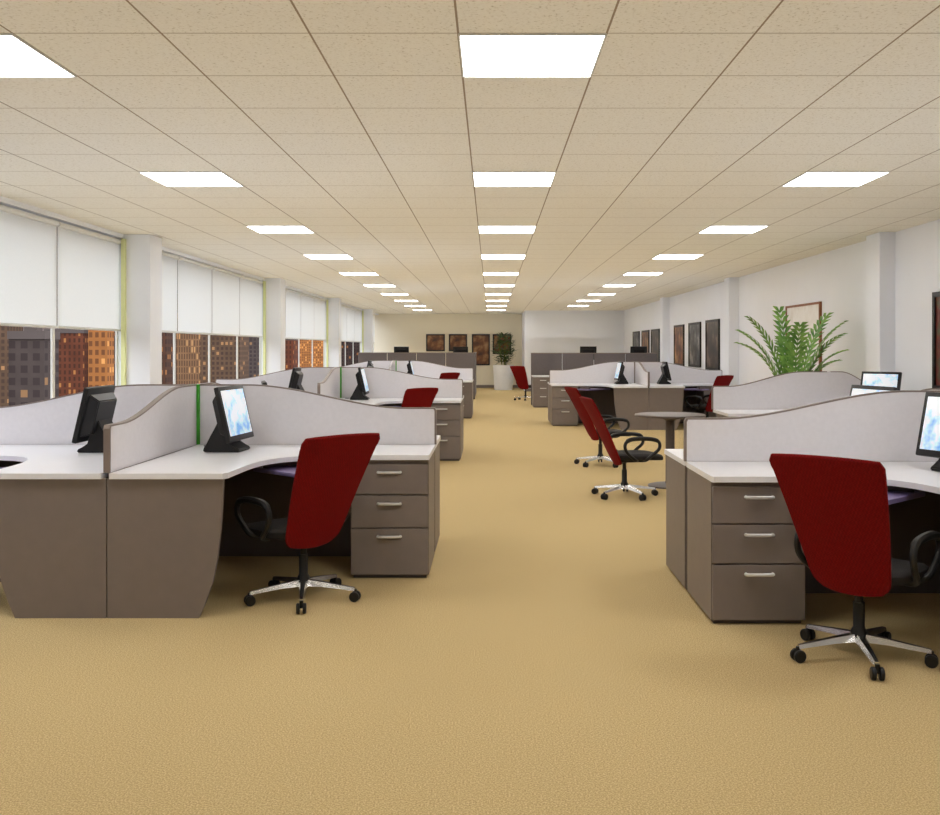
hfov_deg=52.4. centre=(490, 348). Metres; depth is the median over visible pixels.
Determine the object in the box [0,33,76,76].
recessed light
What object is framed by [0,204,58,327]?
roller blind
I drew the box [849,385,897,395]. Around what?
monitor
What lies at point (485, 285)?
diffuser
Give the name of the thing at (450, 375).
office chair
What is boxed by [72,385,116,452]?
monitor
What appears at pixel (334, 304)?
column
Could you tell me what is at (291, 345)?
building
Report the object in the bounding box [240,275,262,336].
roller blind
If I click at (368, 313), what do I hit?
column
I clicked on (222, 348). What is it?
building
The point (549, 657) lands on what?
floor
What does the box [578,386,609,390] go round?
keyboard tray
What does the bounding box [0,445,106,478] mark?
countertop
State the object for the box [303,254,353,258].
recessed light
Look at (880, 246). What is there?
column
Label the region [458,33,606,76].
recessed light
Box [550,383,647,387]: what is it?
countertop
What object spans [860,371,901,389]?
monitor
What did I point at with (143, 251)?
column
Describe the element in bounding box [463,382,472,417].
drawer pedestal
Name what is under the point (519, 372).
office chair
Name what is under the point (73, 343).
building
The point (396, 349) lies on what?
monitor
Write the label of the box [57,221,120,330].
roller blind
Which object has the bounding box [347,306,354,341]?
roller blind
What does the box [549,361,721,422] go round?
divider
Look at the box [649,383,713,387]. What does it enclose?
countertop
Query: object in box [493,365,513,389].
planter
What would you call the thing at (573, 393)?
office chair
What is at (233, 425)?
monitor
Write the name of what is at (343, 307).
roller blind
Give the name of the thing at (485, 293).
recessed light
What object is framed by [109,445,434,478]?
countertop
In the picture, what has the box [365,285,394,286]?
diffuser
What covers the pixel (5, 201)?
wall
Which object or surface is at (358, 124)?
ceiling
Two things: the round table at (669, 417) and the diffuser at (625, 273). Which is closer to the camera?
the round table at (669, 417)
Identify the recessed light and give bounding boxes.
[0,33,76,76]
[138,171,242,186]
[246,225,313,232]
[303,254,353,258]
[338,272,377,274]
[363,284,395,286]
[380,293,407,294]
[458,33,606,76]
[473,171,555,186]
[478,225,535,232]
[481,254,525,258]
[483,272,518,274]
[484,284,514,286]
[485,293,510,294]
[588,293,615,294]
[602,284,635,286]
[623,272,663,274]
[652,254,703,258]
[698,225,768,232]
[781,171,889,186]
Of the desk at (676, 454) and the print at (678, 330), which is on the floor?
the desk at (676, 454)
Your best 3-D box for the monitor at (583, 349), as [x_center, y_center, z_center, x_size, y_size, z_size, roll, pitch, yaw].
[2.450,0.136,24.035,0.416,0.404,0.230,0,0,0]
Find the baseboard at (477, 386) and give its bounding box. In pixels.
[476,385,518,387]
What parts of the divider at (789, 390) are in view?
panel, edge trim, fabric panel, corner post, fabric panel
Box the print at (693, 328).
[689,324,698,364]
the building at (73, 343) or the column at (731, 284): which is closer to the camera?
the column at (731, 284)
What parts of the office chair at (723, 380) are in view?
armrest, seat, backrest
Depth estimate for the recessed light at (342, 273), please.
15.73 m
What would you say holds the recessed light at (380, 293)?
in the ceiling
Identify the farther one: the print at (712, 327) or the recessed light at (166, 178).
the print at (712, 327)
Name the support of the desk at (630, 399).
on the floor
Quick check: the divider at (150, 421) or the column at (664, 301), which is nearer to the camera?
the divider at (150, 421)
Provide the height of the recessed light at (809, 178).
0.008 m
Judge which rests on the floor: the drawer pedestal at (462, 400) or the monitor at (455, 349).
the drawer pedestal at (462, 400)
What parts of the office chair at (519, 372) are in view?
backrest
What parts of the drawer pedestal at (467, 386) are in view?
drawer, drawer, drawer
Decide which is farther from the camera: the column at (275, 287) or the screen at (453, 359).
the screen at (453, 359)
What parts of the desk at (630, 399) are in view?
panel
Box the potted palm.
[734,306,847,375]
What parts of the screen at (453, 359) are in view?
panel, panel, panel, panel, panel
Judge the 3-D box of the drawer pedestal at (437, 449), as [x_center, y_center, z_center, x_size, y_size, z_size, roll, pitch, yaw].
[-0.610,1.024,6.720,0.470,0.712,0.631,0,0,0]
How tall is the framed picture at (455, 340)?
0.610 m
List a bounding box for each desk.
[0,445,107,617]
[107,445,434,617]
[341,398,461,406]
[430,435,440,447]
[531,375,548,376]
[550,383,648,429]
[649,383,713,429]
[664,449,691,465]
[686,462,939,504]
[713,410,780,417]
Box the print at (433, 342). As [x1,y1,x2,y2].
[427,336,442,349]
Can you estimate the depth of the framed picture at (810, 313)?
12.97 m
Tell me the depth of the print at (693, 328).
20.19 m
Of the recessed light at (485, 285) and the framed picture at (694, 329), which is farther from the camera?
the framed picture at (694, 329)
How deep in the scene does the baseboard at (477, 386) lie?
33.98 m
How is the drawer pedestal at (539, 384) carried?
on the floor
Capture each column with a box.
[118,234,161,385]
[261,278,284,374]
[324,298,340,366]
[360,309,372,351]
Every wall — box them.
[0,196,378,314]
[374,314,521,384]
[522,310,623,390]
[624,219,939,389]
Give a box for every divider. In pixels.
[0,382,436,555]
[215,367,462,405]
[341,360,472,379]
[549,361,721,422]
[684,388,939,592]
[711,371,860,417]
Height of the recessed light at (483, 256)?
0.008 m
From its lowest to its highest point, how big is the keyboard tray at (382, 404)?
0.062 m
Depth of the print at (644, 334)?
26.58 m
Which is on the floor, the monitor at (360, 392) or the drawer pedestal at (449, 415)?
the drawer pedestal at (449, 415)
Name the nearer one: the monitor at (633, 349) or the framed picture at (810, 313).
the framed picture at (810, 313)
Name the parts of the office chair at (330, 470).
armrest, seat, leg, leg, leg, leg, leg, backrest, armrest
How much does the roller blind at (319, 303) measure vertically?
1.000 m
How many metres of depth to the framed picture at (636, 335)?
28.22 m
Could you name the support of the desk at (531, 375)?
on the floor
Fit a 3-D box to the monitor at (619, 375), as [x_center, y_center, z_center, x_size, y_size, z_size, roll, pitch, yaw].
[2.365,0.432,17.331,0.230,0.404,0.416,0,0,-2]
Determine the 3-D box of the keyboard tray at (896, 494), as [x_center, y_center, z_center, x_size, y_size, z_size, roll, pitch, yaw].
[1.840,0.696,4.610,0.602,0.062,0.578,0,0,0]
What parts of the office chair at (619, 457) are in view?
backrest, leg, leg, armrest, leg, seat, leg, armrest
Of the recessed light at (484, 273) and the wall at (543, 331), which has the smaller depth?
the recessed light at (484, 273)
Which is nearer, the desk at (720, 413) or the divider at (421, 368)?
the desk at (720, 413)
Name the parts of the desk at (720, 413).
panel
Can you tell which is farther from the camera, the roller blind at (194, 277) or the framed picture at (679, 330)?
the framed picture at (679, 330)
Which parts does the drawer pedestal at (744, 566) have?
drawer, drawer, drawer, drawer handle, drawer handle, drawer handle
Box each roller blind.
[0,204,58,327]
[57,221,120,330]
[162,251,178,332]
[178,256,213,334]
[212,266,240,335]
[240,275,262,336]
[285,288,301,338]
[301,292,314,339]
[314,297,325,340]
[341,304,346,341]
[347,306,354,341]
[355,309,361,341]
[373,314,374,342]
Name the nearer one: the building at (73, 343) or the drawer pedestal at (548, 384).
the drawer pedestal at (548, 384)
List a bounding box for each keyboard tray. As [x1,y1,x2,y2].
[253,461,296,476]
[381,403,400,406]
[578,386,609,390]
[684,387,708,390]
[887,486,924,504]
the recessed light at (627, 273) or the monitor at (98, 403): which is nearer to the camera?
the monitor at (98, 403)
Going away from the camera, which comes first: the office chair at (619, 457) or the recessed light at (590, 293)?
the office chair at (619, 457)
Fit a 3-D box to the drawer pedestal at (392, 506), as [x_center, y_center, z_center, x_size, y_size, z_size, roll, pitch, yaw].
[-0.610,1.024,6.020,0.470,0.712,0.631,0,0,0]
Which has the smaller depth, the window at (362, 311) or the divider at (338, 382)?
the divider at (338, 382)
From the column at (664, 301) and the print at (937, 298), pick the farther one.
the column at (664, 301)
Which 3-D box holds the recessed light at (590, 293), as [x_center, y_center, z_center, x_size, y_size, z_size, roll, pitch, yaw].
[2.516,-1.246,21.714,0.588,0.008,0.588,0,0,0]
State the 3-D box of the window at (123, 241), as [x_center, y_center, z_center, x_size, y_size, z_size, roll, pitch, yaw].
[-4.045,-0.223,7.360,0.150,1.965,6.080,0,0,0]
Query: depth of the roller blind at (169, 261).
11.98 m
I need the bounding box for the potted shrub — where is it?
[490,332,514,389]
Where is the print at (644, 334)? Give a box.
[642,332,647,352]
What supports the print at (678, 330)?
attached to the framed picture at (679, 330)
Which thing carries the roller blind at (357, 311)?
attached to the window at (362, 311)
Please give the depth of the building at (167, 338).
137.22 m
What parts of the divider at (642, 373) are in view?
edge trim, fabric panel, panel, fabric panel, edge trim, fabric panel, panel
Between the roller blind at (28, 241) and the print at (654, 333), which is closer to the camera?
the roller blind at (28, 241)
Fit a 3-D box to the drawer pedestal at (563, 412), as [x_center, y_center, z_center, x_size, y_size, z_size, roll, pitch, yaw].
[1.330,1.024,17.400,0.470,0.712,0.631,0,0,0]
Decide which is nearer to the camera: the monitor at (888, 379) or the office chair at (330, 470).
the office chair at (330, 470)
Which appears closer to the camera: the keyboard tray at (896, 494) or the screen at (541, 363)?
the keyboard tray at (896, 494)
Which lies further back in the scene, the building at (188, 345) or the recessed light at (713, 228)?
the building at (188, 345)
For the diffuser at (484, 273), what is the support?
attached to the recessed light at (484, 273)
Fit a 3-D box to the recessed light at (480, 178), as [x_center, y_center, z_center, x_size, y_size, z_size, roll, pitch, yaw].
[0.164,-1.246,7.014,0.588,0.008,0.588,0,0,0]
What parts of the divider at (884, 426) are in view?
edge trim, fabric panel, panel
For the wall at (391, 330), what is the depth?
34.00 m
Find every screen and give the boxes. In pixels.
[358,352,476,398]
[531,353,656,404]
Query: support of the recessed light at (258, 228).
in the ceiling
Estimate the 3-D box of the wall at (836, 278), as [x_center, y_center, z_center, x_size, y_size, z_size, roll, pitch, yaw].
[4.420,0.065,15.500,0.200,2.630,37.000,0,0,0]
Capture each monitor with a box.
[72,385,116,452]
[203,385,253,451]
[288,367,304,390]
[350,367,369,399]
[394,347,408,351]
[407,360,413,373]
[453,347,467,351]
[580,346,596,352]
[614,362,628,383]
[630,346,646,352]
[657,362,670,383]
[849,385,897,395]
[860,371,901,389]
[916,392,939,471]
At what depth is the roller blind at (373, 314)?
32.83 m
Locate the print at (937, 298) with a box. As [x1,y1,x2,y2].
[936,297,939,385]
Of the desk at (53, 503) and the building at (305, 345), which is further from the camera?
the building at (305, 345)
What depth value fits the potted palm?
11.26 m
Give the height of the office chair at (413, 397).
0.934 m
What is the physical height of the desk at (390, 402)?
0.749 m
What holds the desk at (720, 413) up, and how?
on the floor
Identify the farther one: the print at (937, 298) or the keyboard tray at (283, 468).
the print at (937, 298)
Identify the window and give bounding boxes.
[50,219,125,398]
[173,281,265,383]
[298,300,327,366]
[345,311,363,365]
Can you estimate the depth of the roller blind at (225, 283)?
14.51 m
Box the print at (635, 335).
[633,333,637,345]
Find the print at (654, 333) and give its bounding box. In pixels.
[652,331,657,361]
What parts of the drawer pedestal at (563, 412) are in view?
drawer, drawer, drawer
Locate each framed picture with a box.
[426,334,444,350]
[449,334,466,350]
[472,334,489,364]
[493,334,510,353]
[633,331,639,345]
[641,330,649,352]
[651,329,659,361]
[674,324,684,365]
[688,322,700,367]
[705,319,719,369]
[785,301,821,371]
[932,291,939,387]
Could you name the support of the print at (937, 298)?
attached to the framed picture at (935, 295)
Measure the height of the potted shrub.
1.958 m
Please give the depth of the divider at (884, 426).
5.39 m
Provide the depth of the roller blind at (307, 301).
20.99 m
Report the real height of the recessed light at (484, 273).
0.008 m
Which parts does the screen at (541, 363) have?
panel, panel, panel, panel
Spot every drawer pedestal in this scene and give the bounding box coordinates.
[0,460,22,466]
[351,452,433,577]
[431,402,461,460]
[434,441,439,551]
[462,400,462,451]
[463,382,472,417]
[532,377,548,406]
[548,384,549,421]
[550,385,577,425]
[666,455,686,589]
[687,468,804,622]
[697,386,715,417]
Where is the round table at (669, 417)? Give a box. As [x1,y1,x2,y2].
[635,412,705,488]
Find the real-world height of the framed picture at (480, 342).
1.110 m
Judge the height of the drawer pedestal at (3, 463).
0.712 m
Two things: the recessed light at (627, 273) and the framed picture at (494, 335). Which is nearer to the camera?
the recessed light at (627, 273)
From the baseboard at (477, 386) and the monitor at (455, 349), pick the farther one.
the baseboard at (477, 386)
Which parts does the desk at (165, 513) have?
panel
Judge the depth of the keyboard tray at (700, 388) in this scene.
16.79 m
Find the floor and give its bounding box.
[0,388,939,814]
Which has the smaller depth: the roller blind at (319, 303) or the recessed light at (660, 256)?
the recessed light at (660, 256)
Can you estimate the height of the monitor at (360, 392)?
0.404 m
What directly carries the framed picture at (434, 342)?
attached to the wall at (391, 330)
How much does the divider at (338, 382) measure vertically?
1.145 m
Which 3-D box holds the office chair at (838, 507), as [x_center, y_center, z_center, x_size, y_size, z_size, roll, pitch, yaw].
[1.629,0.913,4.251,0.636,0.934,0.746,0,0,43]
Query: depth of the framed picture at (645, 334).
26.41 m
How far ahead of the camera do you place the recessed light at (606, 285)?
18.71 m
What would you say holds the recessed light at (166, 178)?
in the ceiling
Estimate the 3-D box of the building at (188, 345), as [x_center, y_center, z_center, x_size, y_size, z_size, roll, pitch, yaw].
[-72.681,8.159,229.416,7.894,46.441,7.125,0,0,0]
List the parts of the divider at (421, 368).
edge trim, fabric panel, fabric panel, fabric panel, edge trim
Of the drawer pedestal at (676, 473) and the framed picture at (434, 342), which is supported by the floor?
the drawer pedestal at (676, 473)
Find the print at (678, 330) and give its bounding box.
[675,327,682,363]
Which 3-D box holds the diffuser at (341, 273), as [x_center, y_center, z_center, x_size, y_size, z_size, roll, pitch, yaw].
[-2.188,-1.247,15.834,0.572,0.006,0.572,0,0,0]
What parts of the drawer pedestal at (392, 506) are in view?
drawer handle, drawer, drawer handle, drawer, drawer handle, drawer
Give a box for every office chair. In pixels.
[234,433,379,613]
[401,387,437,406]
[439,372,459,378]
[510,366,530,400]
[564,387,629,467]
[579,396,662,500]
[685,375,733,417]
[769,453,939,680]
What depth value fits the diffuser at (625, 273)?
15.78 m
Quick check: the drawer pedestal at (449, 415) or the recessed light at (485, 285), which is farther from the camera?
the recessed light at (485, 285)
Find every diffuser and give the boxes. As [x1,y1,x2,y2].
[341,273,376,274]
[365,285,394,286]
[484,273,517,274]
[485,285,513,286]
[603,285,633,286]
[625,273,660,274]
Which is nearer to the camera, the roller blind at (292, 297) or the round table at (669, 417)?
the round table at (669, 417)
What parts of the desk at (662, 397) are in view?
panel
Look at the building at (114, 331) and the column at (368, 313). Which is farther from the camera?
the building at (114, 331)
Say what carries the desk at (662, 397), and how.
on the floor
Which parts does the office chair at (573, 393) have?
backrest, leg, leg, leg, armrest, seat, armrest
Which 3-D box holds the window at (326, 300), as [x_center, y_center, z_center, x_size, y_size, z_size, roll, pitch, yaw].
[-4.045,-0.223,20.260,0.150,1.965,6.080,0,0,0]
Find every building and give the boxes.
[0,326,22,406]
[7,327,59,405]
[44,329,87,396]
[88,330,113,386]
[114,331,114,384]
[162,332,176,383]
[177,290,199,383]
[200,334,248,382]
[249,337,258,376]
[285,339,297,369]
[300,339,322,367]
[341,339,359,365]
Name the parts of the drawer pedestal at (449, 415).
drawer, drawer, drawer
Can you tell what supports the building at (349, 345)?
on the ground
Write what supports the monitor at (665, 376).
on the desk at (662, 397)
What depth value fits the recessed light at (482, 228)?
9.86 m
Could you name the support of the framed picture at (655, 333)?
attached to the wall at (836, 278)
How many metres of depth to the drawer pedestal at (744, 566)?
4.77 m
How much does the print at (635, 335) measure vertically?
0.800 m
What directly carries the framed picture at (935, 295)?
attached to the wall at (836, 278)
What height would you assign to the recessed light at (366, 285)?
0.008 m
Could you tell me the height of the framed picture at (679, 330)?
0.930 m
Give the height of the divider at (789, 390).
1.145 m
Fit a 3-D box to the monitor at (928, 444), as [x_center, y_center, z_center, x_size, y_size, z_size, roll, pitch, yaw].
[2.434,0.432,4.936,0.230,0.404,0.416,0,0,-24]
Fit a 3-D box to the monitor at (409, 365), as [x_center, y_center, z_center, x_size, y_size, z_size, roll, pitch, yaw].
[-1.645,0.432,19.180,0.230,0.404,0.416,0,0,-2]
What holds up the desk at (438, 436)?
on the floor
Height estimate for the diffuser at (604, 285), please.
0.006 m
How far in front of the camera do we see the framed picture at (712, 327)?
18.54 m
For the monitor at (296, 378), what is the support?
on the desk
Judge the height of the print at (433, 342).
0.510 m
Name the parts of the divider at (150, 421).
panel, fabric panel, edge trim, edge trim, panel, fabric panel, corner post, panel, fabric panel, edge trim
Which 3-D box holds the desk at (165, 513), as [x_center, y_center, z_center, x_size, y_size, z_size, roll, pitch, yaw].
[-1.169,1.006,5.609,1.597,0.749,1.478,0,0,0]
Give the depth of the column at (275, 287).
16.85 m
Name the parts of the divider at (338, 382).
fabric panel, edge trim, edge trim, fabric panel, corner post, fabric panel, edge trim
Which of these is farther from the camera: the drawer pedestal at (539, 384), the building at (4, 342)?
the building at (4, 342)
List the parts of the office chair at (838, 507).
armrest, leg, leg, backrest, leg, leg, leg, seat, armrest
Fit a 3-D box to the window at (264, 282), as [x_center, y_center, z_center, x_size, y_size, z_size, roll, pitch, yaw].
[-4.045,-0.223,13.810,0.150,1.965,6.080,0,0,0]
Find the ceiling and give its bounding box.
[0,0,939,313]
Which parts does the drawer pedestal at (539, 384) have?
drawer, drawer, drawer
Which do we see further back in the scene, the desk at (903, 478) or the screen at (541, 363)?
the screen at (541, 363)
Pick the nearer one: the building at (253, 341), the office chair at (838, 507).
the office chair at (838, 507)
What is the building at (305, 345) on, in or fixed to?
on the ground
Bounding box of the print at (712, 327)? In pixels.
[707,322,717,367]
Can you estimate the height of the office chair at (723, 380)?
0.934 m

